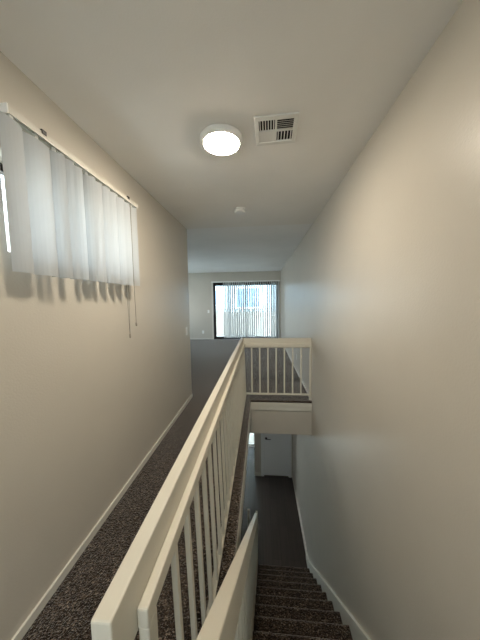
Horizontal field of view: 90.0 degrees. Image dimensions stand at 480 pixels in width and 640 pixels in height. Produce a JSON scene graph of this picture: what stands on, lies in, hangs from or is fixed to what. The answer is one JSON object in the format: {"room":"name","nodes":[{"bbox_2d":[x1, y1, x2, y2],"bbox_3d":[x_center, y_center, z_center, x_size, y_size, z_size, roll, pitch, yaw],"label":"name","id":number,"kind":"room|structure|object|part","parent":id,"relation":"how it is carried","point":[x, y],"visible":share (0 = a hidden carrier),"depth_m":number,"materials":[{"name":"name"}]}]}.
{"room":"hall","nodes":[
{"label":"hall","id":0,"kind":"room"},
{"bbox_2d":[6,234,10,251],"bbox_3d":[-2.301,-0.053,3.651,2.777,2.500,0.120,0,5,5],"label":"window","id":1,"kind":"structure","parent":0,"point":[7,235],"depth_m":3.60,"materials":[{"name":"glass"}]},
{"bbox_2d":[0,51,191,639],"bbox_3d":[-1.066,0.153,0.907,0.160,2.500,5.390,0,5,5],"label":"wall","id":2,"kind":"structure","parent":0,"point":[84,402],"depth_m":1.35,"materials":[{"name":"paint"}]},
{"bbox_2d":[0,163,3,175],"bbox_3d":[-1.074,-0.534,1.457,0.040,0.420,0.905,0,5,5],"label":"window","id":3,"kind":"structure","parent":2,"relation":"in","point":[1,164],"depth_m":1.10,"materials":[{"name":"clear glass"}]},
{"bbox_2d":[0,102,139,337],"bbox_3d":[-0.887,-0.354,1.434,0.110,1.048,1.006,0,5,5],"label":"vertical blind","id":4,"kind":"object","parent":2,"relation":"attached to","point":[64,222],"visible":1,"depth_m":1.17,"materials":[{"name":"white fabric"}]},
{"bbox_3d":[-0.872,-0.855,1.405,0.044,0.032,0.970,0,5,5],"label":"head rail","id":5,"kind":"part","parent":4,"relation":"part of","materials":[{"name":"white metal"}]},
{"bbox_3d":[-0.846,-0.365,1.794,0.012,1.010,0.028,0,5,5],"label":"pull cord","id":6,"kind":"part","parent":4,"relation":"part of","materials":[{"name":"beige plastic"}]},
{"bbox_2d":[11,394,192,639],"bbox_3d":[-0.962,1.373,0.999,0.013,0.050,5.390,0,5,5],"label":"baseboard","id":7,"kind":"structure","parent":2,"relation":"attached to","point":[36,611],"depth_m":1.39,"materials":[{"name":"paint"}]},
{"bbox_2d":[22,339,311,639],"bbox_3d":[-1.310,1.194,3.739,4.716,0.030,10.800,0,5,5],"label":"floor","id":8,"kind":"structure","parent":0,"point":[68,614],"depth_m":1.60,"materials":[{"name":"brown carpet"}]},
{"bbox_2d":[91,338,311,639],"bbox_3d":[0.388,0.843,1.977,1.018,0.905,3.154,0,5,5],"label":"guardrail","id":9,"kind":"object","parent":8,"relation":"on","point":[128,605],"visible":0.99,"depth_m":0.83,"materials":[{"name":"paint"}]},
{"bbox_3d":[-0.196,1.034,0.557,0.024,0.774,0.042,0,5,5],"label":"newel post","id":10,"kind":"part","parent":9,"relation":"part of","materials":[{"name":"paint"}]},
{"bbox_3d":[-0.072,0.500,2.010,0.024,0.047,3.041,0,5,5],"label":"sub rail","id":11,"kind":"part","parent":9,"relation":"part of","materials":[{"name":"paint"}]},
{"bbox_3d":[-0.046,1.222,2.077,0.028,0.024,2.965,0,5,5],"label":"rail","id":12,"kind":"part","parent":9,"relation":"part of","materials":[{"name":"paint"}]},
{"bbox_3d":[0.547,0.367,3.464,0.954,0.047,0.026,0,5,5],"label":"sub rail","id":13,"kind":"part","parent":9,"relation":"part of","materials":[{"name":"paint"}]},
{"bbox_3d":[0.561,1.087,3.526,0.948,0.022,0.029,0,5,5],"label":"rail","id":14,"kind":"part","parent":9,"relation":"part of","materials":[{"name":"paint"}]},
{"bbox_3d":[1.013,0.776,3.458,0.031,0.779,0.022,0,5,5],"label":"wall post","id":15,"kind":"part","parent":9,"relation":"part of","materials":[{"name":"paint"}]},
{"bbox_2d":[0,0,462,272],"bbox_3d":[-1.348,-1.362,3.530,4.716,0.100,10.800,0,5,5],"label":"ceiling","id":16,"kind":"structure","parent":0,"point":[143,79],"depth_m":1.17,"materials":[{"name":"paint"}]},
{"bbox_2d":[200,123,242,155],"bbox_3d":[-0.119,-1.142,1.542,0.274,0.052,0.274,0,5,5],"label":"ceiling light","id":17,"kind":"object","parent":16,"relation":"attached to","point":[220,139],"visible":1,"depth_m":1.49,"materials":[{"name":"white plastic"}]},
{"bbox_2d":[204,132,238,154],"bbox_3d":[-0.119,-1.129,1.543,0.224,0.027,0.224,0,5,5],"label":"diffuser","id":18,"kind":"object","parent":17,"relation":"attached to","point":[215,143],"depth_m":1.51,"materials":[{"name":"white"}]},
{"bbox_2d":[234,207,245,214],"bbox_3d":[-0.001,-1.246,2.747,0.140,0.044,0.140,0,5,5],"label":"smoke detector","id":19,"kind":"object","parent":16,"relation":"attached to","point":[238,210],"visible":1,"depth_m":2.71,"materials":[{"name":"white plastic"}]},
{"bbox_2d":[254,112,298,145],"bbox_3d":[0.220,-1.161,1.471,0.252,0.012,0.252,0,5,7],"label":"ceiling vent","id":20,"kind":"object","parent":16,"relation":"in","point":[273,129],"visible":1,"depth_m":1.46,"materials":[{"name":"white metal"}]},
{"bbox_3d":[0.160,-1.157,1.427,0.085,0.003,0.091,0,5,7],"label":"louvre panel","id":21,"kind":"part","parent":20,"relation":"part of","materials":[{"name":"white metal"}]},
{"bbox_3d":[0.172,-1.165,1.527,0.096,0.005,0.089,0,5,7],"label":"louvre panel","id":22,"kind":"part","parent":20,"relation":"part of","materials":[{"name":"white metal"}]},
{"bbox_3d":[0.280,-1.166,1.514,0.083,0.003,0.091,0,5,7],"label":"louvre panel","id":23,"kind":"part","parent":20,"relation":"part of","materials":[{"name":"white metal"}]},
{"bbox_3d":[0.267,-1.157,1.414,0.096,0.001,0.078,0,5,7],"label":"louvre panel","id":24,"kind":"part","parent":20,"relation":"part of","materials":[{"name":"white metal"}]},
{"bbox_2d":[188,271,280,337],"bbox_3d":[-0.854,-0.518,9.067,4.716,2.500,0.140,0,5,5],"label":"wall","id":25,"kind":"structure","parent":0,"point":[199,284],"depth_m":9.00,"materials":[{"name":"paint"}]},
{"bbox_2d":[211,280,277,338],"bbox_3d":[0.192,-0.368,8.970,2.505,2.185,0.135,0,5,5],"label":"door","id":26,"kind":"structure","parent":25,"relation":"in","point":[213,285],"depth_m":8.99,"materials":[{"name":"brown metal"}]},
{"bbox_3d":[-0.353,-0.323,9.017,1.210,2.035,0.036,0,5,5],"label":"sliding panel","id":27,"kind":"part","parent":26,"relation":"part of","materials":[{"name":"clear glass"}]},
{"bbox_3d":[0.796,-0.336,8.960,1.210,2.035,0.036,0,5,5],"label":"sliding panel","id":28,"kind":"part","parent":26,"relation":"part of","materials":[{"name":"clear glass"}]},
{"bbox_2d":[211,280,279,337],"bbox_3d":[0.209,-0.381,8.847,2.510,2.111,0.131,0,5,5],"label":"vertical blind","id":29,"kind":"object","parent":25,"relation":"attached to","point":[274,285],"visible":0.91,"depth_m":8.81,"materials":[{"name":"white plastic"}]},
{"bbox_3d":[0.191,-1.405,8.740,2.510,0.040,0.044,0,5,5],"label":"head rail","id":30,"kind":"part","parent":29,"relation":"part of","materials":[{"name":"white plastic"}]},
{"bbox_2d":[240,446,306,567],"bbox_3d":[-1.368,4.054,2.824,4.716,0.100,8.500,0,5,5],"label":"floor","id":31,"kind":"structure","parent":0,"point":[280,538],"depth_m":4.66,"materials":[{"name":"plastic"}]},
{"bbox_2d":[247,509,249,526],"bbox_3d":[0.149,3.529,4.058,0.040,0.700,0.040,0,5,5],"label":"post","id":32,"kind":"object","parent":31,"relation":"on","point":[248,510],"visible":0.46,"depth_m":4.02,"materials":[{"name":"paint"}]},
{"bbox_2d":[253,553,370,639],"bbox_3d":[0.537,2.621,2.242,0.795,2.795,3.208,0,5,5],"label":"staircase","id":33,"kind":"structure","parent":31,"relation":"on","point":[292,603],"depth_m":2.21,"materials":[{"name":"brown carpet"}]},
{"bbox_2d":[196,511,257,639],"bbox_3d":[0.101,2.188,2.102,0.042,3.693,3.310,0,5,5],"label":"stair railing","id":34,"kind":"object","parent":33,"relation":"attached to","point":[231,614],"visible":0.96,"depth_m":0.85,"materials":[{"name":"paint"}]},
{"bbox_2d":[254,433,292,473],"bbox_3d":[0.791,2.513,5.690,0.894,2.440,0.120,0,5,5],"label":"wall","id":35,"kind":"structure","parent":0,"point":[257,435],"depth_m":5.71,"materials":[{"name":"paint"}]},
{"bbox_2d":[261,433,291,477],"bbox_3d":[0.850,2.691,5.646,0.716,2.090,0.107,0,5,5],"label":"door","id":36,"kind":"structure","parent":35,"relation":"attached to","point":[276,449],"depth_m":5.68,"materials":[{"name":"paint"}]},
{"bbox_2d":[250,410,311,434],"bbox_3d":[-0.593,1.445,3.663,3.279,0.480,0.088,0,5,5],"label":"wall header","id":37,"kind":"structure","parent":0,"point":[262,421],"depth_m":3.52,"materials":[{"name":"paint"}]},
{"bbox_2d":[235,404,250,554],"bbox_3d":[0.021,1.461,2.072,0.028,0.270,2.902,0,5,5],"label":"trim","id":38,"kind":"structure","parent":37,"relation":"attached to","point":[247,444],"depth_m":2.00,"materials":[{"name":"paint"}]},
{"bbox_2d":[251,402,311,410],"bbox_3d":[0.592,1.259,3.486,0.883,0.115,0.028,0,5,5],"label":"trim","id":39,"kind":"structure","parent":37,"relation":"attached to","point":[254,405],"depth_m":3.48,"materials":[{"name":"paint"}]},
{"bbox_2d":[281,0,479,639],"bbox_3d":[1.106,1.275,3.595,0.120,5.440,10.920,0,5,5],"label":"wall","id":40,"kind":"structure","parent":0,"point":[383,284],"depth_m":1.23,"materials":[{"name":"paint"}]},
{"bbox_2d":[285,348,310,399],"bbox_3d":[1.264,0.915,6.180,0.013,0.050,5.460,0,5,5],"label":"baseboard","id":41,"kind":"structure","parent":40,"relation":"attached to","point":[285,348],"depth_m":4.71,"materials":[{"name":"paint"}]},
{"bbox_2d":[292,474,306,552],"bbox_3d":[1.164,3.759,4.799,0.014,0.090,1.790,0,5,5],"label":"baseboard","id":42,"kind":"structure","parent":40,"relation":"attached to","point":[292,474],"depth_m":4.57,"materials":[{"name":"paint"}]},
{"label":"outside","id":43,"kind":"structure","parent":0,"visible":0},
{"bbox_2d":[249,433,253,442],"bbox_3d":[1.369,3.207,15.256,80.000,0.100,90.000,0,5,5],"label":"ground","id":44,"kind":"structure","parent":43,"point":[251,435],"depth_m":7.71,"materials":[{"name":"white"}]},
{"bbox_2d":[216,285,270,311],"bbox_3d":[0.610,-0.903,18.405,18.400,7.700,5.600,0,5,5],"label":"building","id":45,"kind":"structure","parent":44,"relation":"on","point":[219,289],"depth_m":15.96,"materials":[{"name":"white"}]},
{"bbox_3d":[-1.555,-1.510,16.114,0.750,0.950,0.015,0,5,5],"label":"pane","id":46,"kind":"part","parent":45,"relation":"part of","materials":[{"name":"glass"}]},
{"bbox_3d":[0.538,-1.477,15.934,1.500,1.250,0.015,0,5,5],"label":"pane","id":47,"kind":"part","parent":45,"relation":"part of","materials":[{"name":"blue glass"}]},
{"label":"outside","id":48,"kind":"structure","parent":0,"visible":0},
{"bbox_2d":[217,335,270,336],"bbox_3d":[-0.115,0.818,10.020,6.400,0.260,1.660,0,5,5],"label":"floor","id":49,"kind":"structure","parent":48,"point":[217,335],"depth_m":10.20,"materials":[{"name":"concrete"}]},
{"bbox_2d":[216,308,270,334],"bbox_3d":[-0.075,0.067,10.538,6.400,1.150,0.120,0,5,5],"label":"parapet","id":50,"kind":"object","parent":49,"relation":"on","point":[219,315],"visible":0.16,"depth_m":10.48,"materials":[{"name":"white plastic"}]},
{"bbox_3d":[-0.084,-0.481,10.493,6.400,0.050,0.120,0,5,5],"label":"cap rail","id":51,"kind":"part","parent":50,"relation":"part of","materials":[{"name":"white plastic"}]}
]}

